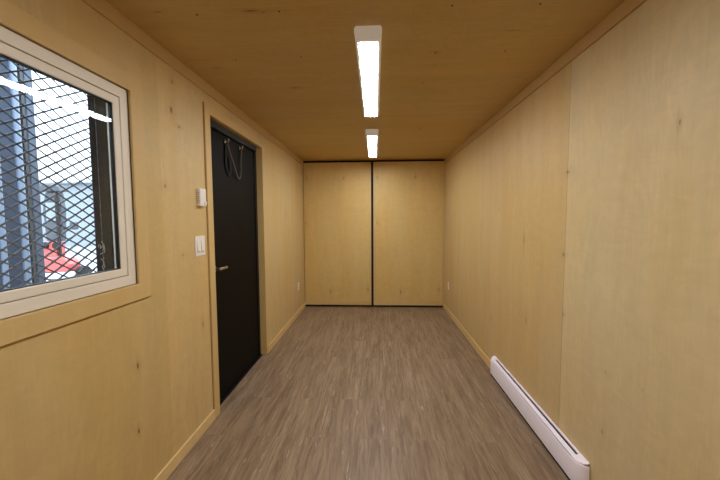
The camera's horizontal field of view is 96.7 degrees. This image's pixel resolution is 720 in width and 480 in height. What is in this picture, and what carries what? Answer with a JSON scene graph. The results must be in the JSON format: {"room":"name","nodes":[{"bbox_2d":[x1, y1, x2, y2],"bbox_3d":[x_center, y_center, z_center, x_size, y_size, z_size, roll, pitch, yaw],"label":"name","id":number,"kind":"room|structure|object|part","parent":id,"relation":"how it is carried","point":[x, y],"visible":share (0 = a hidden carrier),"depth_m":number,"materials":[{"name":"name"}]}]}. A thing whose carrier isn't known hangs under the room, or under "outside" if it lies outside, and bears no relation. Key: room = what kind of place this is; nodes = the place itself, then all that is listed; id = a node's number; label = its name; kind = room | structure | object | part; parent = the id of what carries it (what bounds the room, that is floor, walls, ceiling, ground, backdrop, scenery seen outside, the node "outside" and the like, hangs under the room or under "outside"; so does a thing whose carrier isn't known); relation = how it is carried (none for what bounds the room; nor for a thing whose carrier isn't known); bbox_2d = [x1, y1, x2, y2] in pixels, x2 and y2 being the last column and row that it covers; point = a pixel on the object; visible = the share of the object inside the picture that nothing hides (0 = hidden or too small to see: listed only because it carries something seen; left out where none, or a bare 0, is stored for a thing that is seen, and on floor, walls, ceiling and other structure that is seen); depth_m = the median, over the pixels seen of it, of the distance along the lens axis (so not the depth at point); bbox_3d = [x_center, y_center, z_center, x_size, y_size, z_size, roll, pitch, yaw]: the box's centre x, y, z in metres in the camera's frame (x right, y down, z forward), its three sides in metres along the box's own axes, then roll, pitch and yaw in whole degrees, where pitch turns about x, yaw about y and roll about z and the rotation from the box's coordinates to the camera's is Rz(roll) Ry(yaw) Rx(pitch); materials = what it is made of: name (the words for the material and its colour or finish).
{"room":"portable site office","nodes":[
{"label":"portable site office","id":0,"kind":"room"},
{"bbox_2d":[0,0,304,479],"bbox_3d":[-1.102,0.120,1.986,0.075,2.359,6.636,0,4,3],"label":"wall","id":1,"kind":"structure","parent":0,"point":[116,393],"depth_m":1.64,"materials":[{"name":"brown wood"}]},
{"bbox_2d":[0,0,150,346],"bbox_3d":[-1.147,-0.206,0.935,0.083,1.072,1.355,0,4,3],"label":"window","id":2,"kind":"structure","parent":1,"relation":"in","point":[15,48],"depth_m":1.32,"materials":[{"name":"white plastic"}]},
{"bbox_2d":[0,59,114,289],"bbox_3d":[-1.250,-0.189,0.853,0.044,1.158,1.401,0,4,3],"label":"screen","id":3,"kind":"object","parent":2,"relation":"attached to","point":[97,118],"visible":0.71,"depth_m":1.32,"materials":[{"name":"grey metal"}]},
{"bbox_3d":[-1.140,-0.206,0.935,0.034,0.816,1.099,0,4,3],"label":"sash","id":4,"kind":"part","parent":2,"relation":"part of","materials":[{"name":"beige plastic"}]},
{"bbox_2d":[154,409,214,479],"bbox_3d":[-1.125,1.356,0.570,0.012,0.072,3.453,0,4,3],"label":"baseboard","id":5,"kind":"structure","parent":1,"relation":"attached to","point":[183,451],"depth_m":1.93,"materials":[{"name":"brown wood"}]},
{"bbox_2d":[82,0,302,164],"bbox_3d":[-1.065,-1.022,1.901,0.012,0.069,6.416,0,4,3],"label":"trim","id":6,"kind":"structure","parent":1,"relation":"attached to","point":[102,7],"depth_m":1.79,"materials":[{"name":"brown wood"}]},
{"bbox_2d":[194,236,204,256],"bbox_3d":[-1.052,0.039,2.111,0.013,0.130,0.115,0,4,3],"label":"light switch","id":7,"kind":"object","parent":1,"relation":"attached to","point":[199,240],"visible":1,"depth_m":2.10,"materials":[{"name":"white plastic"}]},
{"bbox_2d":[196,188,206,206],"bbox_3d":[-1.042,-0.280,2.111,0.034,0.116,0.074,0,4,3],"label":"thermostat","id":8,"kind":"object","parent":1,"relation":"attached to","point":[201,193],"visible":1,"depth_m":2.09,"materials":[{"name":"white plastic"}]},
{"bbox_2d":[202,101,268,418],"bbox_3d":[-1.074,0.138,2.794,0.121,2.219,1.148,0,4,3],"label":"door","id":9,"kind":"structure","parent":1,"relation":"in","point":[236,236],"depth_m":2.76,"materials":[{"name":"black metal"}]},
{"bbox_3d":[-1.073,0.217,2.456,0.056,0.052,0.141,0,4,3],"label":"lever handle","id":10,"kind":"part","parent":9,"relation":"part of","materials":[{"name":"silver metal"}]},
{"bbox_3d":[-1.094,0.168,2.809,0.080,2.142,1.015,0,4,3],"label":"frame","id":11,"kind":"part","parent":9,"relation":"part of","materials":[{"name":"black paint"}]},
{"bbox_2d":[268,303,305,351],"bbox_3d":[-0.941,1.115,4.335,0.012,0.072,1.809,0,4,3],"label":"baseboard","id":12,"kind":"structure","parent":1,"relation":"attached to","point":[279,335],"depth_m":4.07,"materials":[{"name":"brown wood"}]},
{"bbox_2d":[106,0,624,160],"bbox_3d":[0.053,-1.100,1.851,2.450,0.080,6.636,0,4,3],"label":"ceiling","id":13,"kind":"structure","parent":0,"point":[294,72],"depth_m":1.85,"materials":[{"name":"brown wood"}]},
{"bbox_2d":[354,25,381,116],"bbox_3d":[0.067,-1.043,2.137,0.136,0.070,1.170,0,4,3],"label":"strip light","id":14,"kind":"object","parent":13,"relation":"attached to","point":[367,38],"visible":1,"depth_m":1.81,"materials":[{"name":"white plastic"}]},
{"bbox_2d":[358,42,377,115],"bbox_3d":[0.067,-1.013,2.139,0.096,0.010,1.132,0,4,3],"label":"diffuser","id":15,"kind":"object","parent":14,"relation":"attached to","point":[367,51],"depth_m":1.94,"materials":[{"name":"white plastic"}]},
{"bbox_2d":[365,129,377,157],"bbox_3d":[0.153,-1.157,3.911,0.136,0.070,1.170,0,4,3],"label":"strip light","id":16,"kind":"object","parent":13,"relation":"attached to","point":[371,134],"visible":1,"depth_m":3.62,"materials":[{"name":"white plastic"}]},
{"bbox_2d":[367,136,376,156],"bbox_3d":[0.153,-1.127,3.913,0.096,0.010,1.132,0,4,3],"label":"diffuser","id":17,"kind":"object","parent":16,"relation":"attached to","point":[371,140],"depth_m":3.82,"materials":[{"name":"white plastic"}]},
{"bbox_2d":[167,306,567,479],"bbox_3d":[0.016,1.354,2.010,2.550,0.120,6.636,0,4,3],"label":"floor","id":18,"kind":"structure","parent":0,"point":[345,392],"depth_m":2.34,"materials":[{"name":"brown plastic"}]},
{"bbox_2d":[303,159,444,306],"bbox_3d":[0.219,-0.092,5.201,2.250,2.359,0.070,0,4,3],"label":"wall","id":19,"kind":"structure","parent":0,"point":[371,161],"depth_m":5.16,"materials":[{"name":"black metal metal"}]},
{"bbox_2d":[303,162,370,304],"bbox_3d":[-0.360,-0.087,5.151,1.081,2.289,0.027,0,4,3],"label":"door","id":20,"kind":"structure","parent":19,"relation":"in","point":[337,196],"depth_m":5.14,"materials":[{"name":"brown wood"}]},
{"bbox_3d":[-0.355,1.022,5.212,1.081,0.068,0.006,0,4,3],"label":"rail","id":21,"kind":"part","parent":20,"relation":"part of","materials":[{"name":"brown wood"}]},
{"bbox_2d":[373,161,444,305],"bbox_3d":[0.771,-0.090,5.096,1.113,2.289,0.027,0,4,3],"label":"door","id":22,"kind":"structure","parent":19,"relation":"in","point":[408,197],"depth_m":5.09,"materials":[{"name":"brown wood"}]},
{"bbox_3d":[0.777,1.019,5.156,1.113,0.068,0.006,0,4,3],"label":"rail","id":23,"kind":"part","parent":22,"relation":"part of","materials":[{"name":"brown wood"}]},
{"bbox_2d":[444,0,719,479],"bbox_3d":[1.220,0.115,1.872,0.075,2.359,6.636,0,4,3],"label":"wall","id":24,"kind":"structure","parent":0,"point":[582,251],"depth_m":1.48,"materials":[{"name":"brown wood"}]},
{"bbox_2d":[443,163,445,303],"bbox_3d":[1.334,-0.090,5.070,0.010,2.359,0.024,0,4,3],"label":"trim","id":25,"kind":"structure","parent":24,"relation":"attached to","point":[445,163],"depth_m":5.06,"materials":[{"name":"brown wood"}]},
{"bbox_2d":[443,304,490,367],"bbox_3d":[1.285,1.122,4.041,0.012,0.072,2.178,0,4,3],"label":"baseboard","id":26,"kind":"structure","parent":24,"relation":"attached to","point":[476,347],"depth_m":3.69,"materials":[{"name":"brown wood"}]},
{"bbox_2d":[490,356,589,479],"bbox_3d":[1.176,1.183,2.287,0.058,0.168,1.311,0,4,3],"label":"baseboard heater","id":27,"kind":"object","parent":24,"relation":"attached to","point":[573,464],"visible":1,"depth_m":2.00,"materials":[{"name":"white metal"}]},
{"bbox_2d":[496,360,576,453],"bbox_3d":[1.186,1.113,2.282,0.020,0.003,1.158,0,4,3],"label":"grille","id":28,"kind":"object","parent":27,"relation":"attached to","point":[550,424],"depth_m":2.09,"materials":[{"name":"white metal"}]},
{"bbox_2d":[445,0,646,162],"bbox_3d":[1.170,-1.027,1.791,0.012,0.069,6.416,0,4,3],"label":"trim","id":29,"kind":"structure","parent":24,"relation":"attached to","point":[627,7],"depth_m":1.80,"materials":[{"name":"brown wood"}]},
{"label":"outside","id":30,"kind":"structure","parent":0,"visible":0},
{"bbox_2d":[46,246,96,280],"bbox_3d":[-29.995,0.935,16.575,58.525,0.180,90.000,0,4,3],"label":"ground","id":31,"kind":"structure","parent":30,"point":[84,252],"depth_m":15.77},
{"bbox_2d":[0,57,45,288],"bbox_3d":[-3.687,0.253,-0.451,2.350,3.070,5.910,0,4,3],"label":"shipping container","id":32,"kind":"object","parent":31,"relation":"on","point":[11,225],"visible":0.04,"depth_m":2.28,"materials":[{"name":"blue metal"}]},
{"bbox_3d":[-2.403,0.055,2.158,0.032,2.880,0.032,0,4,3],"label":"lock rod","id":33,"kind":"part","parent":32,"relation":"part of","materials":[{"name":"blue paint"}]},
{"bbox_3d":[-2.396,0.046,2.292,0.040,2.880,0.040,0,4,3],"label":"lock rod","id":34,"kind":"part","parent":32,"relation":"part of","materials":[{"name":"blue paint"}]},
{"bbox_3d":[-2.485,0.004,2.410,0.152,2.950,0.058,0,4,3],"label":"corner post","id":35,"kind":"part","parent":32,"relation":"part of","materials":[{"name":"metal"}]},
{"bbox_2d":[40,184,90,278],"bbox_3d":[-9.065,-0.255,9.647,1.360,2.856,0.560,0,4,3],"label":"machine","id":36,"kind":"object","parent":31,"relation":"on","point":[57,188],"visible":0.52,"depth_m":9.60,"materials":[{"name":"red paint"}]},
{"bbox_2d":[44,241,65,257],"bbox_3d":[-9.299,0.289,9.733,0.440,0.479,0.300,0,4,3],"label":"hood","id":37,"kind":"object","parent":36,"relation":"attached to","point":[46,251],"depth_m":9.59,"materials":[{"name":"red paint"}]},
{"bbox_2d":[70,222,78,229],"bbox_3d":[-8.643,-0.431,9.675,0.240,0.240,0.100,0,4,3],"label":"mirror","id":38,"kind":"object","parent":36,"relation":"attached to","point":[71,224],"depth_m":9.63,"materials":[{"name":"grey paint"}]},
{"bbox_2d":[39,182,95,245],"bbox_3d":[-25.836,-1.967,25.215,30.600,4.470,6.600,0,4,3],"label":"building","id":39,"kind":"structure","parent":31,"relation":"on","point":[80,185],"depth_m":21.89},
{"bbox_3d":[-1.079,-0.807,2.599,0.036,0.034,0.016,0,4,3],"label":"coat hook","id":40,"kind":"object","parent":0,"visible":0},
{"bbox_2d":[225,141,241,179],"bbox_3d":[-1.071,-0.672,2.738,0.022,0.291,0.314,0,4,5],"label":"strap","id":41,"kind":"object","parent":40,"relation":"hanging from","point":[227,143],"visible":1,"depth_m":2.65,"materials":[{"name":"black fabric"}]}
]}

